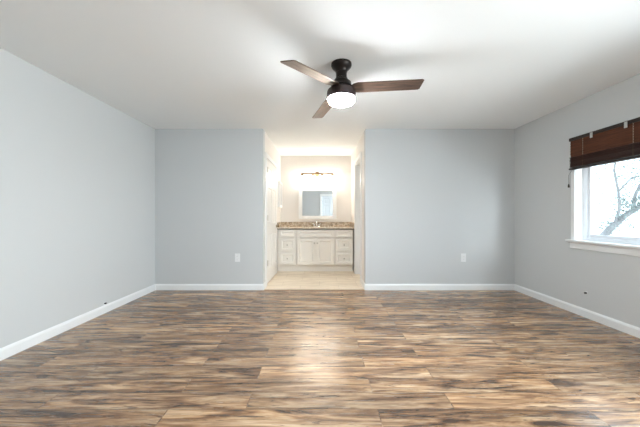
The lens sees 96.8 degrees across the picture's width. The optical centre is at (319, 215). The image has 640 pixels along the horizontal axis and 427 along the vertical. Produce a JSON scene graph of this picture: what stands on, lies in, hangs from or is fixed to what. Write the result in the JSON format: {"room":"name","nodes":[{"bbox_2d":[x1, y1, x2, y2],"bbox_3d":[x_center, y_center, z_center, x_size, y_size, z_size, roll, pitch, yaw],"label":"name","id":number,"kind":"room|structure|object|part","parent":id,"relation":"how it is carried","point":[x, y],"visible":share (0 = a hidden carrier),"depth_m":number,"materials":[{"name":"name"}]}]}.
{"room":"empty bedroom","nodes":[
{"label":"empty bedroom","id":0,"kind":"room"},
{"bbox_2d":[0,48,154,347],"bbox_3d":[-2.555,-0.091,1.702,0.130,2.440,5.463,0,0,0],"label":"wall","id":1,"kind":"structure","parent":0,"point":[77,171],"depth_m":2.76,"materials":[{"name":"grey paint"}]},
{"bbox_2d":[0,284,155,360],"bbox_3d":[-2.483,1.083,1.702,0.014,0.092,5.203,0,0,0],"label":"baseboard","id":2,"kind":"structure","parent":1,"relation":"attached to","point":[7,351],"depth_m":2.77,"materials":[{"name":"white paint"}]},
{"bbox_2d":[155,129,264,283],"bbox_3d":[-1.673,-0.091,4.368,1.635,2.440,0.130,0,0,0],"label":"wall","id":3,"kind":"structure","parent":0,"point":[210,183],"depth_m":4.30,"materials":[{"name":"grey paint"}]},
{"bbox_2d":[156,281,265,289],"bbox_3d":[-1.659,1.083,4.383,1.635,0.092,0.189,0,0,0],"label":"baseboard","id":4,"kind":"structure","parent":3,"relation":"attached to","point":[158,286],"depth_m":4.29,"materials":[{"name":"white paint"}]},
{"bbox_2d":[235,254,239,261],"bbox_3d":[-1.242,0.639,4.298,0.076,0.124,0.009,0,0,0],"label":"wall outlet","id":5,"kind":"object","parent":3,"relation":"attached to","point":[237,256],"visible":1,"depth_m":4.30,"materials":[{"name":"white plastic"}]},
{"bbox_2d":[265,133,280,270],"bbox_3d":[-0.935,-0.091,5.332,0.160,2.440,1.797,0,0,0],"label":"wall","id":6,"kind":"structure","parent":0,"point":[270,149],"depth_m":5.65,"materials":[{"name":"white paint"}]},
{"bbox_2d":[265,152,279,286],"bbox_3d":[-0.826,0.064,5.054,0.101,2.130,1.150,0,0,2],"label":"door","id":7,"kind":"structure","parent":6,"relation":"in","point":[271,226],"depth_m":4.90,"materials":[{"name":"white paint"}]},
{"bbox_2d":[278,181,281,207],"bbox_3d":[-0.829,-0.436,5.965,0.051,0.530,0.330,0,0,0],"label":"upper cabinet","id":8,"kind":"object","parent":6,"relation":"attached to","point":[279,182],"visible":1,"depth_m":5.82,"materials":[{"name":"white paint"}]},
{"bbox_3d":[-0.816,-0.436,5.965,0.006,0.440,0.240,0,0,0],"label":"mirror panel","id":9,"kind":"part","parent":8,"relation":"part of","materials":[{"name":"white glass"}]},
{"bbox_2d":[281,156,350,221],"bbox_3d":[-0.080,-0.091,6.295,1.810,2.440,0.130,0,0,0],"label":"wall","id":10,"kind":"structure","parent":0,"point":[292,167],"depth_m":6.23,"materials":[{"name":"white paint"}]},
{"bbox_2d":[281,222,349,226],"bbox_3d":[-0.080,0.192,6.218,1.506,0.102,0.020,0,0,0],"label":"backsplash","id":11,"kind":"structure","parent":10,"relation":"attached to","point":[283,224],"depth_m":6.21,"materials":[{"name":"brown stone"}]},
{"bbox_2d":[299,189,335,218],"bbox_3d":[-0.044,-0.256,6.214,0.826,0.665,0.028,0,0,0],"label":"framed mirror","id":12,"kind":"object","parent":10,"relation":"attached to","point":[313,203],"visible":1,"depth_m":6.21,"materials":[{"name":"white paint"}]},
{"bbox_2d":[302,191,332,215],"bbox_3d":[-0.044,-0.265,6.221,0.665,0.542,0.012,0,0,0],"label":"mirror glass","id":13,"kind":"object","parent":12,"relation":"attached to","point":[314,203],"depth_m":6.21,"materials":[{"name":"white"}]},
{"bbox_2d":[300,172,334,181],"bbox_3d":[-0.048,-0.847,6.159,0.764,0.223,0.140,0,0,0],"label":"vanity light","id":14,"kind":"object","parent":10,"relation":"attached to","point":[317,174],"visible":1,"depth_m":6.12,"materials":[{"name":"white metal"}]},
{"bbox_2d":[0,271,639,426],"bbox_3d":[0.233,1.179,2.665,5.705,0.100,7.390,0,0,0],"label":"floor","id":15,"kind":"structure","parent":0,"point":[159,358],"depth_m":2.17,"materials":[{"name":"brown wood"}]},
{"bbox_2d":[264,289,363,289],"bbox_3d":[-0.080,1.126,4.303,1.518,0.006,0.040,0,0,0],"label":"threshold","id":16,"kind":"object","parent":15,"relation":"on","point":[264,289],"visible":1,"depth_m":4.31,"materials":[{"name":"beige wood"}]},
{"bbox_2d":[277,229,352,270],"bbox_3d":[-0.088,0.702,5.922,1.516,0.855,0.612,0,0,0],"label":"vanity cabinet","id":17,"kind":"object","parent":15,"relation":"on","point":[297,249],"visible":0.98,"depth_m":5.66,"materials":[{"name":"white paint"}]},
{"bbox_3d":[-0.638,0.854,5.662,0.323,0.249,0.026,0,0,0],"label":"drawer","id":18,"kind":"part","parent":17,"relation":"part of","materials":[{"name":"white paint"}]},
{"bbox_3d":[-0.638,0.584,5.662,0.323,0.259,0.026,0,0,0],"label":"drawer","id":19,"kind":"part","parent":17,"relation":"part of","materials":[{"name":"white paint"}]},
{"bbox_3d":[-0.259,0.717,5.662,0.371,0.524,0.026,0,0,0],"label":"door","id":20,"kind":"part","parent":17,"relation":"part of","materials":[{"name":"white paint"}]},
{"bbox_2d":[277,222,353,228],"bbox_3d":[-0.080,0.208,5.934,1.546,0.135,0.588,0,0,0],"label":"countertop","id":21,"kind":"structure","parent":17,"relation":"on","point":[283,225],"depth_m":6.21,"materials":[{"name":"beige stone"}]},
{"bbox_3d":[0.106,0.717,5.662,0.351,0.524,0.026,0,0,0],"label":"door","id":22,"kind":"part","parent":17,"relation":"part of","materials":[{"name":"white paint"}]},
{"bbox_3d":[0.490,0.854,5.662,0.339,0.249,0.026,0,0,0],"label":"drawer","id":23,"kind":"part","parent":17,"relation":"part of","materials":[{"name":"white paint"}]},
{"bbox_3d":[0.490,0.584,5.662,0.339,0.259,0.026,0,0,0],"label":"drawer","id":24,"kind":"part","parent":17,"relation":"part of","materials":[{"name":"white paint"}]},
{"bbox_2d":[0,0,639,155],"bbox_3d":[0.233,-1.371,2.665,5.705,0.120,7.390,0,0,0],"label":"ceiling","id":25,"kind":"structure","parent":0,"point":[163,64],"depth_m":2.33,"materials":[{"name":"white paint"}]},
{"bbox_2d":[280,58,423,117],"bbox_3d":[0.293,-1.136,2.510,1.126,0.350,1.213,0,0,0],"label":"ceiling fan","id":26,"kind":"object","parent":25,"relation":"hanging from","point":[341,93],"visible":1,"depth_m":2.38,"materials":[{"name":"brown wood"}]},
{"bbox_3d":[-0.049,-1.074,2.153,0.132,0.007,0.584,14,13,36],"label":"blade","id":27,"kind":"part","parent":26,"relation":"part of","materials":[{"name":"brown wood"}]},
{"bbox_3d":[0.066,-1.080,2.823,0.132,0.007,0.584,-12,0,-19],"label":"blade","id":28,"kind":"part","parent":26,"relation":"part of","materials":[{"name":"brown wood"}]},
{"bbox_3d":[0.189,-0.985,2.457,0.234,0.048,0.234,0,0,0],"label":"globe","id":29,"kind":"part","parent":26,"relation":"part of","materials":[{"name":"white glass"}]},
{"bbox_3d":[0.573,-1.097,2.406,0.584,0.007,0.132,0,-11,8],"label":"blade","id":30,"kind":"part","parent":26,"relation":"part of","materials":[{"name":"brown wood"}]},
{"bbox_2d":[351,133,363,280],"bbox_3d":[0.775,-0.091,5.332,0.160,2.440,1.797,0,0,0],"label":"wall","id":31,"kind":"structure","parent":0,"point":[360,146],"depth_m":5.48,"materials":[{"name":"white paint"}]},
{"bbox_2d":[354,151,361,282],"bbox_3d":[0.753,0.036,5.125,0.144,2.185,0.890,0,0,0],"label":"door","id":32,"kind":"structure","parent":31,"relation":"in","point":[357,162],"depth_m":5.46,"materials":[{"name":"white paint"}]},
{"bbox_2d":[364,129,514,283],"bbox_3d":[1.825,-0.091,4.368,2.260,2.440,0.130,0,0,0],"label":"wall","id":33,"kind":"structure","parent":0,"point":[433,197],"depth_m":4.30,"materials":[{"name":"grey paint"}]},
{"bbox_2d":[361,278,513,289],"bbox_3d":[1.811,1.083,4.484,2.260,0.092,0.389,0,0,0],"label":"baseboard","id":34,"kind":"structure","parent":33,"relation":"attached to","point":[365,286],"depth_m":4.29,"materials":[{"name":"white paint"}]},
{"bbox_2d":[461,254,465,261],"bbox_3d":[2.179,0.639,4.298,0.076,0.124,0.009,0,0,0],"label":"wall outlet","id":35,"kind":"object","parent":33,"relation":"attached to","point":[463,256],"visible":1,"depth_m":4.30,"materials":[{"name":"white plastic"}]},
{"bbox_2d":[515,74,639,327],"bbox_3d":[3.020,-0.091,1.702,0.130,2.440,5.463,0,0,0],"label":"wall","id":36,"kind":"structure","parent":0,"point":[545,263],"depth_m":3.44,"materials":[{"name":"grey paint"}]},
{"bbox_2d":[514,284,639,337],"bbox_3d":[2.948,1.083,1.702,0.014,0.092,5.203,0,0,0],"label":"baseboard","id":37,"kind":"structure","parent":36,"relation":"attached to","point":[632,330],"depth_m":3.15,"materials":[{"name":"white paint"}]},
{"bbox_2d":[565,167,639,256],"bbox_3d":[2.993,-0.248,2.538,0.185,1.255,1.635,0,0,0],"label":"window","id":38,"kind":"structure","parent":36,"relation":"in","point":[582,237],"depth_m":3.22,"materials":[{"name":"white paint"}]},
{"bbox_3d":[2.948,-0.291,2.538,0.014,1.170,1.575,0,0,0],"label":"casing","id":39,"kind":"part","parent":38,"relation":"part of","materials":[{"name":"white paint"}]},
{"bbox_3d":[2.993,0.293,2.538,0.185,0.022,1.635,0,0,0],"label":"sill","id":40,"kind":"part","parent":38,"relation":"part of","materials":[{"name":"white paint"}]},
{"bbox_3d":[3.055,-0.268,2.538,0.050,1.100,1.459,0,0,0],"label":"frame","id":41,"kind":"part","parent":38,"relation":"part of","materials":[{"name":"white plastic"}]},
{"bbox_3d":[3.051,-0.263,2.870,0.016,1.020,0.704,0,0,0],"label":"sash","id":42,"kind":"part","parent":38,"relation":"part of","materials":[{"name":"white plastic"}]},
{"bbox_2d":[568,117,639,187],"bbox_3d":[2.920,-0.611,2.560,0.068,0.567,1.590,0,0,0],"label":"blind","id":43,"kind":"object","parent":36,"relation":"attached to","point":[619,142],"visible":1,"depth_m":2.86,"materials":[{"name":"brown wood"}]},
{"bbox_3d":[2.916,-0.874,2.530,0.047,0.035,1.530,0,0,0],"label":"head rail","id":44,"kind":"part","parent":43,"relation":"part of","materials":[{"name":"brown wood"}]},
{"bbox_3d":[2.913,-0.534,2.530,0.054,0.019,1.522,0,0,0],"label":"rail","id":45,"kind":"part","parent":43,"relation":"part of","materials":[{"name":"brown wood"}]},
{"label":"outside","id":46,"kind":"structure","parent":0,"visible":0},
{"bbox_2d":[592,221,639,237],"bbox_3d":[36.542,1.554,20.000,66.915,0.150,120.000,0,0,0],"label":"ground","id":47,"kind":"structure","parent":46,"point":[627,231],"depth_m":30.00,"materials":[{"name":"white snow"}]},
{"bbox_2d":[592,159,639,235],"bbox_3d":[9.891,-0.833,8.218,5.900,4.700,2.816,0,0,0],"label":"tree","id":48,"kind":"object","parent":47,"relation":"on","point":[619,218],"visible":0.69,"depth_m":8.00,"materials":[{"name":"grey plant"}]}
]}

